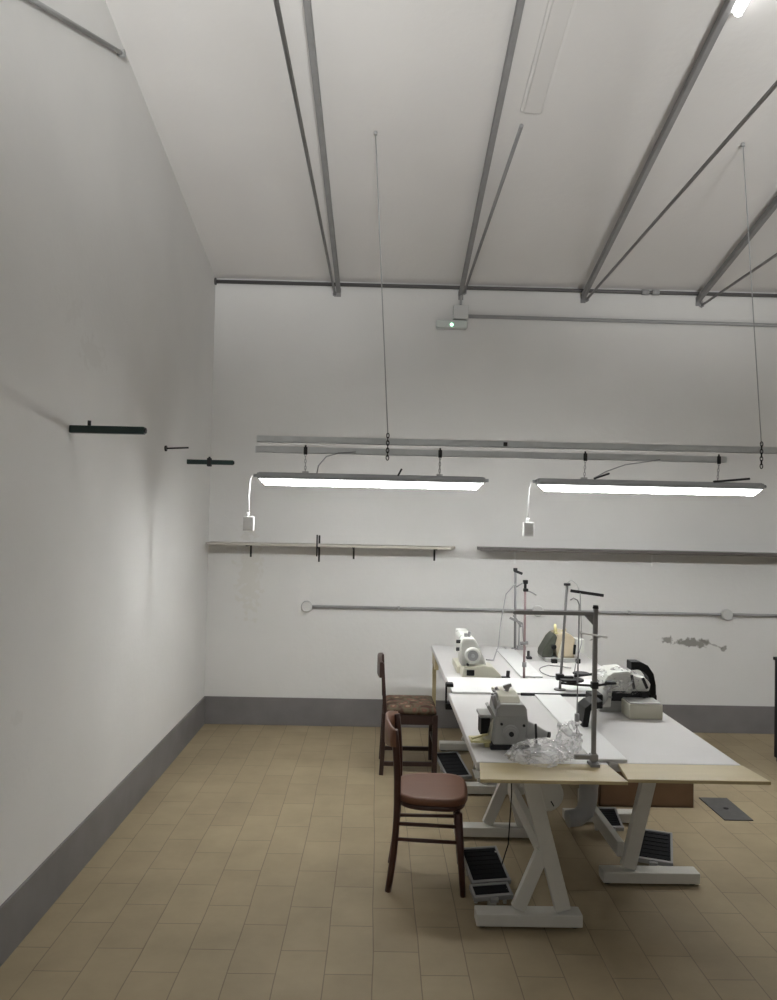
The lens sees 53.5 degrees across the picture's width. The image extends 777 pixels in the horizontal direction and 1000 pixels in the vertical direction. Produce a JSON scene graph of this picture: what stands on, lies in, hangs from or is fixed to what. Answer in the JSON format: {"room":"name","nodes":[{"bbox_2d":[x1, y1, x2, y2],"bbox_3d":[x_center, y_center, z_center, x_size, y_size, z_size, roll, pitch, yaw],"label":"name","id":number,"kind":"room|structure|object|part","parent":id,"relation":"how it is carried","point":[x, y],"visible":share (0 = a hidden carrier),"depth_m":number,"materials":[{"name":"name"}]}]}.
{"room":"sewing workshop","nodes":[
{"label":"sewing workshop","id":0,"kind":"room"},
{"bbox_2d":[0,0,214,905],"bbox_3d":[-1.510,-1.237,1.355,0.120,6.072,10.693,1,-1,-1],"label":"wall","id":1,"kind":"structure","parent":0,"point":[107,286],"depth_m":3.83,"materials":[{"name":"paint"}]},
{"bbox_2d":[28,0,125,57],"bbox_3d":[-1.441,-2.093,3.303,0.035,0.730,1.754,1,-1,-1],"label":"conduit","id":2,"kind":"object","parent":1,"relation":"attached to","point":[120,52],"visible":1,"depth_m":3.55,"materials":[{"name":"grey metal"}]},
{"bbox_2d":[0,696,204,966],"bbox_3d":[-1.507,1.681,1.280,0.012,0.237,10.681,1,-1,-1],"label":"baseboard","id":3,"kind":"structure","parent":1,"relation":"attached to","point":[23,909],"depth_m":3.89,"materials":[{"name":"grey paint"}]},
{"bbox_2d":[69,420,146,434],"bbox_3d":[-1.321,-0.342,3.631,0.357,0.060,0.032,1,-1,-1],"label":"wall bar","id":4,"kind":"object","parent":1,"relation":"attached to","point":[88,429],"visible":1,"depth_m":3.62,"materials":[{"name":"grey paint"}]},
{"bbox_2d":[164,445,188,450],"bbox_3d":[-1.442,-0.350,5.246,0.160,0.040,0.040,1,-1,-1],"label":"wall hook","id":5,"kind":"object","parent":1,"relation":"attached to","point":[165,447],"visible":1,"depth_m":5.24,"materials":[{"name":"grey metal"}]},
{"bbox_2d":[187,457,233,466],"bbox_3d":[-1.353,-0.292,5.857,0.357,0.074,0.042,1,-1,-1],"label":"wall bar","id":6,"kind":"object","parent":1,"relation":"attached to","point":[209,462],"visible":1,"depth_m":5.84,"materials":[{"name":"grey paint"}]},
{"bbox_2d":[0,724,776,999],"bbox_3d":[2.311,1.932,1.335,7.898,0.100,10.933,1,-1,-1],"label":"floor","id":7,"kind":"structure","parent":0,"point":[255,866],"depth_m":3.64,"materials":[{"name":"tile"}]},
{"bbox_2d":[377,652,437,774],"bbox_3d":[0.128,1.537,5.598,0.433,0.801,0.400,1,-1,-1],"label":"upholstered chair","id":8,"kind":"object","parent":7,"relation":"on","point":[413,709],"visible":0.92,"depth_m":5.41,"materials":[{"name":"wood"}]},
{"bbox_3d":[-0.060,1.192,5.603,0.044,0.120,0.400,1,-1,-1],"label":"crest rail","id":9,"kind":"part","parent":8,"relation":"part of","materials":[{"name":"brown wood"}]},
{"bbox_3d":[-0.041,1.547,5.775,0.053,0.781,0.034,1,-1,-1],"label":"leg","id":10,"kind":"part","parent":8,"relation":"part of","materials":[{"name":"brown wood"}]},
{"bbox_3d":[-0.036,1.539,5.415,0.053,0.781,0.034,1,-1,-1],"label":"leg","id":11,"kind":"part","parent":8,"relation":"part of","materials":[{"name":"brown wood"}]},
{"bbox_2d":[386,695,435,714],"bbox_3d":[0.154,1.481,5.599,0.370,0.062,0.400,1,-1,-1],"label":"seat cushion","id":12,"kind":"object","parent":8,"relation":"on","point":[404,704],"depth_m":5.46,"materials":[{"name":"fabric"}]},
{"bbox_3d":[0.319,1.733,5.778,0.036,0.424,0.036,1,-1,-1],"label":"leg","id":13,"kind":"part","parent":8,"relation":"part of","materials":[{"name":"brown wood"}]},
{"bbox_3d":[0.324,1.725,5.414,0.036,0.424,0.036,1,-1,-1],"label":"leg","id":14,"kind":"part","parent":8,"relation":"part of","materials":[{"name":"brown wood"}]},
{"bbox_2d":[385,711,467,897],"bbox_3d":[0.184,1.493,3.875,0.421,0.812,0.393,1,-1,3],"label":"bentwood chair","id":15,"kind":"object","parent":7,"relation":"on","point":[440,792],"visible":1,"depth_m":3.72,"materials":[{"name":"red wood"}]},
{"bbox_3d":[0.014,1.148,3.891,0.066,0.130,0.370,1,-1,3],"label":"rail","id":16,"kind":"part","parent":15,"relation":"part of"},
{"bbox_3d":[0.024,1.502,3.728,0.068,0.779,0.036,1,-1,-7],"label":"leg","id":17,"kind":"part","parent":15,"relation":"part of","materials":[{"name":"red wood"}]},
{"bbox_3d":[0.038,1.510,4.035,0.068,0.779,0.036,1,-1,12],"label":"leg","id":18,"kind":"part","parent":15,"relation":"part of","materials":[{"name":"red wood"}]},
{"bbox_3d":[0.215,1.485,3.874,0.338,0.025,0.370,1,-1,3],"label":"seat frame","id":19,"kind":"part","parent":15,"relation":"part of","materials":[{"name":"red wood"}]},
{"bbox_3d":[0.215,1.454,3.874,0.360,0.037,0.393,1,-1,3],"label":"seat","id":20,"kind":"part","parent":15,"relation":"part of","materials":[{"name":"pink leather"}]},
{"bbox_3d":[0.343,1.702,3.699,0.066,0.391,0.041,1,-1,18],"label":"leg","id":21,"kind":"part","parent":15,"relation":"part of","materials":[{"name":"red wood"}]},
{"bbox_2d":[432,646,524,794],"bbox_3d":[0.630,1.556,5.550,0.601,0.780,1.350,1,-1,-1],"label":"table","id":22,"kind":"object","parent":7,"relation":"on","point":[452,762],"visible":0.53,"depth_m":5.45,"materials":[{"name":"white laminate"}]},
{"bbox_3d":[0.366,1.585,6.200,0.030,0.742,0.030,1,-1,-1],"label":"corner post","id":23,"kind":"part","parent":22,"relation":"part of","materials":[{"name":"brown wood"}]},
{"bbox_3d":[0.370,1.262,6.060,0.030,0.102,0.265,1,-1,-1],"label":"rail","id":24,"kind":"part","parent":22,"relation":"part of","materials":[{"name":"brown wood"}]},
{"bbox_2d":[452,628,509,677],"bbox_3d":[0.614,1.014,5.199,0.345,0.286,0.495,1,-1,-1],"label":"machine","id":25,"kind":"object","parent":22,"relation":"on","point":[470,662],"visible":0.99,"depth_m":5.00,"materials":[{"name":"white metal"}]},
{"bbox_3d":[0.521,0.956,5.277,0.108,0.102,0.260,1,-1,-1],"label":"arm","id":26,"kind":"part","parent":25,"relation":"part of","materials":[{"name":"white ceramic"}]},
{"bbox_3d":[0.523,0.885,5.089,0.044,0.037,0.020,1,-1,-1],"label":"knob","id":27,"kind":"part","parent":25,"relation":"part of","materials":[{"name":"silver metal"}]},
{"bbox_2d":[496,649,542,677],"bbox_3d":[0.927,1.166,5.543,0.145,0.011,1.050,1,-1,-1],"label":"board","id":28,"kind":"object","parent":22,"relation":"on","point":[512,657],"visible":0.98,"depth_m":5.45,"materials":[{"name":"white"}]},
{"bbox_2d":[516,580,535,677],"bbox_3d":[0.884,0.838,4.980,0.134,0.640,0.052,1,-1,-1],"label":"stand","id":29,"kind":"object","parent":22,"relation":"on","point":[524,642],"visible":0.85,"depth_m":4.97,"materials":[{"name":"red metal"}]},
{"bbox_2d":[448,693,627,928],"bbox_3d":[0.637,1.514,3.790,0.587,0.780,1.510,1,-1,-1],"label":"table","id":30,"kind":"object","parent":7,"relation":"on","point":[486,871],"visible":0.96,"depth_m":3.43,"materials":[{"name":"white laminate"}]},
{"bbox_2d":[472,763,479,778],"bbox_3d":[0.464,1.225,3.629,0.120,0.143,0.147,1,-1,-1],"label":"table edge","id":31,"kind":"object","parent":30,"relation":"on","point":[476,773],"depth_m":3.64,"materials":[{"name":"beige paint"}]},
{"bbox_3d":[0.573,1.472,3.715,0.009,0.622,0.127,1,-1,-9],"label":"pull chain","id":32,"kind":"part","parent":30,"relation":"part of","materials":[{"name":"black plastic"}]},
{"bbox_2d":[469,683,550,750],"bbox_3d":[0.548,0.983,3.573,0.357,0.269,0.347,1,-1,-1],"label":"machine","id":33,"kind":"object","parent":30,"relation":"on","point":[504,723],"visible":1,"depth_m":3.43,"materials":[{"name":"grey metal"}]},
{"bbox_3d":[0.414,1.083,3.497,0.090,0.059,0.090,1,-1,-1],"label":"cloth plate","id":34,"kind":"part","parent":33,"relation":"part of","materials":[{"name":"gold metal"}]},
{"bbox_3d":[0.441,0.982,3.545,0.058,0.015,0.120,1,-1,-1],"label":"guard lid","id":35,"kind":"part","parent":33,"relation":"part of","materials":[{"name":"grey ceramic"}]},
{"bbox_3d":[0.454,0.937,3.441,0.038,0.055,0.060,1,-1,-1],"label":"lever","id":36,"kind":"part","parent":33,"relation":"part of","materials":[{"name":"grey ceramic"}]},
{"bbox_3d":[0.660,1.032,3.457,0.106,0.082,0.084,1,-1,-1],"label":"arm","id":37,"kind":"part","parent":33,"relation":"part of","materials":[{"name":"grey ceramic"}]},
{"bbox_2d":[446,677,591,694],"bbox_3d":[0.916,1.145,4.728,1.090,0.013,0.420,1,-1,-1],"label":"board","id":38,"kind":"object","parent":30,"relation":"on","point":[462,685],"visible":0.49,"depth_m":4.71,"materials":[{"name":"white"}]},
{"bbox_2d":[445,682,453,709],"bbox_3d":[0.369,1.182,4.649,0.053,0.154,0.060,1,-1,-1],"label":"clamp","id":39,"kind":"object","parent":38,"relation":"attached to","point":[447,684],"visible":0.66,"depth_m":4.62,"materials":[{"name":"black metal"}]},
{"bbox_2d":[554,580,603,690],"bbox_3d":[1.143,0.809,4.625,0.281,0.664,0.144,2,-1,-22],"label":"stand","id":40,"kind":"object","parent":38,"relation":"on","point":[581,673],"visible":0.92,"depth_m":4.61,"materials":[{"name":"grey paint"}]},
{"bbox_2d":[559,676,583,682],"bbox_3d":[1.089,1.066,4.592,0.150,0.025,0.120,1,-1,-1],"label":"tray","id":41,"kind":"object","parent":40,"relation":"on","point":[580,680],"depth_m":4.59,"materials":[{"name":"grey metal"}]},
{"bbox_3d":[1.194,1.052,4.654,0.165,0.022,0.100,1,-1,-1],"label":"tray arm","id":42,"kind":"part","parent":40,"relation":"part of","materials":[{"name":"grey metal"}]},
{"bbox_3d":[1.190,0.558,4.615,0.202,0.042,0.014,1,-1,-1],"label":"arm","id":43,"kind":"part","parent":40,"relation":"part of","materials":[{"name":"grey metal"}]},
{"bbox_2d":[533,724,539,753],"bbox_3d":[0.651,1.050,3.386,0.028,0.130,0.028,1,-1,-1],"label":"pin","id":44,"kind":"object","parent":30,"relation":"on","point":[536,744],"visible":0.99,"depth_m":3.38,"materials":[{"name":"grey metal"}]},
{"bbox_2d":[533,743,539,753],"bbox_3d":[0.650,1.093,3.385,0.028,0.045,0.028,1,-1,-1],"label":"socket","id":45,"kind":"object","parent":44,"relation":"attached to","point":[536,745],"depth_m":3.37,"materials":[{"name":"grey plastic"}]},
{"bbox_2d":[505,738,569,767],"bbox_3d":[0.637,1.059,3.266,0.302,0.098,0.209,1,-1,-1],"label":"plastic bag","id":46,"kind":"object","parent":30,"relation":"on","point":[519,754],"visible":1,"depth_m":3.20,"materials":[{"name":"white"}]},
{"bbox_2d":[521,693,585,696],"bbox_3d":[0.994,1.141,4.510,0.440,0.016,0.013,1,-1,-1],"label":"bar","id":47,"kind":"object","parent":30,"relation":"on","point":[522,694],"visible":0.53,"depth_m":4.50,"materials":[{"name":"grey metal"}]},
{"bbox_2d":[513,605,616,767],"bbox_3d":[0.743,0.779,3.251,0.443,0.672,0.065,1,-1,-1],"label":"post","id":48,"kind":"object","parent":30,"relation":"on","point":[592,758],"visible":1,"depth_m":3.25,"materials":[{"name":"grey metal"}]},
{"bbox_3d":[0.698,0.478,3.260,0.340,0.017,0.016,1,-1,-1],"label":"arm","id":49,"kind":"part","parent":48,"relation":"part of","materials":[{"name":"grey paint"}]},
{"bbox_3d":[0.844,0.777,3.252,0.231,0.023,0.015,1,-1,-1],"label":"cross rod","id":50,"kind":"part","parent":48,"relation":"part of","materials":[{"name":"grey metal"}]},
{"bbox_3d":[0.847,0.769,3.255,0.236,0.018,0.052,1,-1,-1],"label":"spool plate","id":51,"kind":"part","parent":48,"relation":"part of","materials":[{"name":"grey metal"}]},
{"bbox_3d":[0.864,1.112,3.245,0.040,0.012,0.065,1,-1,-1],"label":"foot plate","id":52,"kind":"part","parent":48,"relation":"part of","materials":[{"name":"grey paint"}]},
{"bbox_3d":[0.865,0.569,3.242,0.114,0.025,0.011,1,-1,-1],"label":"guide rod","id":53,"kind":"part","parent":48,"relation":"part of","materials":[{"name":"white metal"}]},
{"bbox_3d":[0.871,0.789,3.255,0.018,0.658,0.018,1,-1,-1],"label":"post","id":54,"kind":"part","parent":48,"relation":"part of","materials":[{"name":"grey metal"}]},
{"bbox_2d":[555,723,577,753],"bbox_3d":[0.801,1.047,3.422,0.121,0.136,0.145,1,-1,-1],"label":"plastic bag","id":55,"kind":"object","parent":30,"relation":"on","point":[569,732],"visible":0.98,"depth_m":3.38,"materials":[{"name":"white"}]},
{"bbox_2d":[535,694,626,761],"bbox_3d":[0.938,1.127,3.893,0.150,0.011,1.210,1,-1,-1],"label":"board","id":56,"kind":"object","parent":30,"relation":"on","point":[557,706],"visible":0.72,"depth_m":3.73,"materials":[{"name":"white"}]},
{"bbox_2d":[564,597,581,736],"bbox_3d":[0.878,0.788,3.655,0.084,0.650,0.084,0,-2,44],"label":"stand","id":57,"kind":"object","parent":56,"relation":"on","point":[575,721],"visible":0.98,"depth_m":3.65,"materials":[{"name":"grey paint"}]},
{"bbox_2d":[505,647,600,679],"bbox_3d":[1.225,1.569,5.558,0.570,0.780,1.350,1,-1,-1],"label":"table","id":58,"kind":"object","parent":7,"relation":"on","point":[536,662],"visible":0.03,"depth_m":5.47,"materials":[{"name":"white laminate"}]},
{"bbox_2d":[486,568,522,660],"bbox_3d":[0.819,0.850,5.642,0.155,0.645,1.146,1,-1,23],"label":"stand","id":59,"kind":"object","parent":58,"relation":"on","point":[519,647],"visible":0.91,"depth_m":6.12,"materials":[{"name":"grey paint"}]},
{"bbox_3d":[1.058,1.079,6.122,0.070,0.220,0.040,1,-1,-1],"label":"rod","id":60,"kind":"part","parent":59,"relation":"part of","materials":[{"name":"grey paint"}]},
{"bbox_2d":[526,651,531,658],"bbox_3d":[1.042,1.149,5.710,0.040,0.060,0.040,1,-1,-1],"label":"case","id":61,"kind":"object","parent":58,"relation":"on","point":[528,656],"visible":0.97,"depth_m":5.70,"materials":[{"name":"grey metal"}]},
{"bbox_2d":[539,665,578,677],"bbox_3d":[1.159,1.161,5.212,0.268,0.012,0.447,1,-1,-1],"label":"cable","id":62,"kind":"object","parent":58,"relation":"on","point":[545,665],"visible":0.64,"depth_m":5.34,"materials":[{"name":"grey plastic"}]},
{"bbox_2d":[537,624,583,663],"bbox_3d":[1.273,1.051,5.706,0.304,0.266,0.300,1,-1,-1],"label":"sewing machine","id":63,"kind":"object","parent":58,"relation":"on","point":[549,649],"visible":0.91,"depth_m":5.62,"materials":[{"name":"beige metal"}]},
{"bbox_2d":[597,771,693,807],"bbox_3d":[1.642,1.804,5.068,0.600,0.306,0.330,1,-1,-1],"label":"cardboard box","id":64,"kind":"object","parent":7,"relation":"on","point":[665,794],"visible":0.22,"depth_m":4.90,"materials":[{"name":"brown cardboard"}]},
{"bbox_2d":[562,696,770,884],"bbox_3d":[1.240,1.530,3.881,0.637,0.780,1.615,1,-1,-1],"label":"table","id":65,"kind":"object","parent":7,"relation":"on","point":[655,751],"visible":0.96,"depth_m":3.83,"materials":[{"name":"white laminate"}]},
{"bbox_2d":[578,659,662,726],"bbox_3d":[1.219,1.016,4.105,0.534,0.256,0.620,1,-1,-1],"label":"machine","id":66,"kind":"object","parent":65,"relation":"on","point":[634,695],"visible":0.88,"depth_m":4.15,"materials":[{"name":"white metal"}]},
{"bbox_3d":[1.344,1.065,4.086,0.165,0.006,0.130,1,-1,-1],"label":"box lid","id":67,"kind":"part","parent":66,"relation":"part of","materials":[{"name":"white plastic"}]},
{"bbox_2d":[699,797,752,820],"bbox_3d":[2.141,1.959,4.889,0.184,0.008,0.375,1,-1,-1],"label":"floor plate","id":68,"kind":"object","parent":7,"relation":"on","point":[727,810],"visible":1,"depth_m":4.87,"materials":[{"name":"grey metal"}]},
{"bbox_2d":[773,657,776,760],"bbox_3d":[3.309,1.609,5.661,0.680,0.795,0.580,1,-1,-1],"label":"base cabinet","id":69,"kind":"object","parent":7,"relation":"on","point":[774,658],"visible":1,"depth_m":5.92,"materials":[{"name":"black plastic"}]},
{"bbox_2d":[105,0,776,292],"bbox_3d":[2.420,-3.121,1.455,7.898,2.341,10.933,1,-1,-1],"label":"ceiling","id":70,"kind":"structure","parent":0,"point":[212,76],"depth_m":4.90,"materials":[{"name":"paint"}]},
{"bbox_2d":[303,0,340,296],"bbox_3d":[-0.383,-2.986,1.661,0.044,2.181,10.200,1,-1,0],"label":"rafter","id":71,"kind":"object","parent":70,"relation":"attached to","point":[307,3],"visible":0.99,"depth_m":4.71,"materials":[{"name":"grey metal"}]},
{"bbox_2d":[273,0,336,296],"bbox_3d":[-0.406,-1.916,1.636,0.038,0.044,10.192,1,-1,-1],"label":"bar","id":72,"kind":"object","parent":71,"relation":"attached to","point":[276,2],"visible":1,"depth_m":3.77,"materials":[{"name":"grey paint"}]},
{"bbox_2d":[374,131,389,460],"bbox_3d":[-0.047,-1.292,4.926,0.024,2.072,0.213,0,-2,37],"label":"wire","id":73,"kind":"object","parent":70,"relation":"hanging from","point":[375,132],"visible":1,"depth_m":4.93,"materials":[{"name":"grey metal"}]},
{"bbox_3d":[-0.006,-0.345,4.980,0.021,0.182,0.015,0,-2,30],"label":"chain","id":74,"kind":"part","parent":73,"relation":"part of","materials":[{"name":"grey metal"}]},
{"bbox_2d":[255,446,726,462],"bbox_3d":[0.673,-0.296,5.018,3.070,0.040,0.036,1,-1,-1],"label":"rail","id":75,"kind":"object","parent":73,"relation":"hanging from","point":[259,449],"visible":1,"depth_m":5.00,"materials":[{"name":"grey metal"}]},
{"bbox_2d":[243,445,488,530],"bbox_3d":[-0.143,-0.066,5.001,1.586,0.563,0.077,1,-1,-1],"label":"lamp","id":76,"kind":"object","parent":75,"relation":"hanging from","point":[305,478],"visible":1,"depth_m":4.97,"materials":[{"name":"grey plastic"}]},
{"bbox_3d":[-0.890,-0.041,4.988,0.040,0.250,0.011,1,-1,-8],"label":"power cord","id":77,"kind":"part","parent":76,"relation":"part of","materials":[{"name":"white plastic"}]},
{"bbox_2d":[259,478,482,489],"bbox_3d":[-0.113,-0.102,5.003,1.445,0.040,0.076,1,-1,-1],"label":"diffuser","id":78,"kind":"object","parent":76,"relation":"attached to","point":[428,483],"depth_m":4.97,"materials":[{"name":"white plastic"}]},
{"bbox_2d":[523,451,766,536],"bbox_3d":[1.673,-0.026,5.026,1.589,0.563,0.077,1,-1,-1],"label":"lamp","id":79,"kind":"object","parent":75,"relation":"hanging from","point":[717,487],"visible":1,"depth_m":5.00,"materials":[{"name":"grey plastic"}]},
{"bbox_3d":[0.924,-0.001,5.013,0.040,0.250,0.011,1,-1,-8],"label":"power cord","id":80,"kind":"part","parent":79,"relation":"part of","materials":[{"name":"white plastic"}]},
{"bbox_2d":[538,485,761,495],"bbox_3d":[1.703,-0.063,5.028,1.448,0.040,0.076,1,-1,-1],"label":"diffuser","id":81,"kind":"object","parent":79,"relation":"attached to","point":[746,490],"depth_m":5.00,"materials":[{"name":"white plastic"}]},
{"bbox_2d":[458,0,524,299],"bbox_3d":[0.694,-3.042,1.677,0.044,2.339,10.200,1,-1,0],"label":"rafter","id":82,"kind":"object","parent":70,"relation":"attached to","point":[519,7],"visible":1,"depth_m":4.73,"materials":[{"name":"grey metal"}]},
{"bbox_2d":[463,124,523,294],"bbox_3d":[0.671,-1.850,5.311,0.038,0.044,2.872,1,-1,0],"label":"bar","id":83,"kind":"object","parent":82,"relation":"attached to","point":[520,128],"visible":0.88,"depth_m":4.74,"materials":[{"name":"grey paint"}]},
{"bbox_2d":[520,0,577,113],"bbox_3d":[0.882,-2.495,4.048,0.145,0.272,1.250,1,-1,-1],"label":"batten","id":84,"kind":"object","parent":70,"relation":"attached to","point":[558,16],"visible":1,"depth_m":4.23,"materials":[{"name":"paint"}]},
{"bbox_2d":[580,0,736,302],"bbox_3d":[1.720,-3.019,1.691,0.044,2.339,10.202,1,-1,0],"label":"rafter","id":85,"kind":"object","parent":70,"relation":"attached to","point":[728,5],"visible":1,"depth_m":4.73,"materials":[{"name":"grey metal"}]},
{"bbox_2d":[584,80,776,301],"bbox_3d":[1.707,-1.880,1.665,0.038,0.044,10.195,1,-1,0],"label":"bar","id":86,"kind":"object","parent":85,"relation":"attached to","point":[773,87],"visible":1,"depth_m":4.29,"materials":[{"name":"grey paint"}]},
{"bbox_2d":[696,196,776,305],"bbox_3d":[2.751,-2.997,1.706,0.044,2.339,10.201,1,-1,0],"label":"rafter","id":87,"kind":"object","parent":70,"relation":"attached to","point":[772,207],"visible":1,"depth_m":5.98,"materials":[{"name":"grey metal"}]},
{"bbox_2d":[699,253,776,307],"bbox_3d":[2.768,-1.832,1.679,0.038,0.044,10.193,1,-1,0],"label":"bar","id":88,"kind":"object","parent":87,"relation":"attached to","point":[774,255],"visible":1,"depth_m":6.02,"materials":[{"name":"grey paint"}]},
{"bbox_2d":[731,0,749,16],"bbox_3d":[1.779,-2.641,3.208,0.060,0.370,1.440,1,-1,-1],"label":"tube","id":89,"kind":"object","parent":70,"relation":"attached to","point":[739,7],"visible":0.92,"depth_m":3.85,"materials":[{"name":"white plastic"}]},
{"bbox_2d":[741,142,762,468],"bbox_3d":[2.343,-1.239,4.965,0.274,2.070,0.024,2,-2,-35],"label":"wire","id":90,"kind":"object","parent":70,"relation":"hanging from","point":[743,143],"visible":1,"depth_m":4.97,"materials":[{"name":"grey metal"}]},
{"bbox_2d":[257,435,776,453],"bbox_3d":[2.592,-0.323,5.045,6.893,0.040,0.040,1,-1,-1],"label":"hanging rail","id":91,"kind":"object","parent":90,"relation":"hanging from","point":[277,439],"visible":1,"depth_m":5.01,"materials":[{"name":"grey metal"}]},
{"bbox_3d":[2.429,-0.292,5.013,0.021,0.182,0.015,0,-2,30],"label":"chain","id":92,"kind":"part","parent":90,"relation":"part of","materials":[{"name":"grey metal"}]},
{"bbox_2d":[204,278,776,705],"bbox_3d":[2.277,0.070,6.786,7.898,3.880,0.120,1,-1,-1],"label":"wall","id":93,"kind":"structure","parent":0,"point":[289,360],"depth_m":6.71,"materials":[{"name":"paint"}]},
{"bbox_2d":[206,535,454,561],"bbox_3d":[-0.473,0.416,6.548,2.108,0.240,0.262,1,-1,-1],"label":"wall shelf","id":94,"kind":"object","parent":93,"relation":"attached to","point":[317,544],"visible":1,"depth_m":6.44,"materials":[{"name":"grey metal"}]},
{"bbox_2d":[436,320,466,329],"bbox_3d":[0.549,-1.530,6.707,0.275,0.080,0.065,1,-1,-1],"label":"emergency light","id":95,"kind":"object","parent":93,"relation":"attached to","point":[440,324],"visible":1,"depth_m":6.68,"materials":[{"name":"grey plastic"}]},
{"bbox_2d":[205,696,774,733],"bbox_3d":[2.239,1.889,6.677,7.658,0.237,0.012,1,-1,-1],"label":"baseboard","id":96,"kind":"structure","parent":93,"relation":"attached to","point":[218,709],"depth_m":6.64,"materials":[{"name":"grey paint"}]},
{"bbox_2d":[214,278,776,297],"bbox_3d":[2.314,-1.817,6.743,7.648,0.060,0.060,1,-1,-1],"label":"pipe","id":97,"kind":"object","parent":93,"relation":"attached to","point":[643,291],"visible":1,"depth_m":6.71,"materials":[{"name":"grey metal"}]},
{"bbox_2d":[301,601,776,620],"bbox_3d":[2.662,0.991,6.684,6.832,0.096,0.048,1,-1,-1],"label":"conduit","id":98,"kind":"object","parent":93,"relation":"attached to","point":[306,606],"visible":0.91,"depth_m":6.66,"materials":[{"name":"grey plastic"}]},
{"bbox_2d":[453,295,776,326],"bbox_3d":[3.349,-1.638,6.748,5.570,0.261,0.060,1,-1,-1],"label":"conduit","id":99,"kind":"object","parent":93,"relation":"attached to","point":[460,312],"visible":0.88,"depth_m":6.73,"materials":[{"name":"grey plastic"}]},
{"bbox_2d":[477,546,776,565],"bbox_3d":[3.134,0.523,6.603,4.730,0.142,0.250,1,-1,-1],"label":"wall shelf","id":100,"kind":"object","parent":93,"relation":"attached to","point":[515,549],"visible":1,"depth_m":6.47,"materials":[{"name":"grey metal"}]}
]}

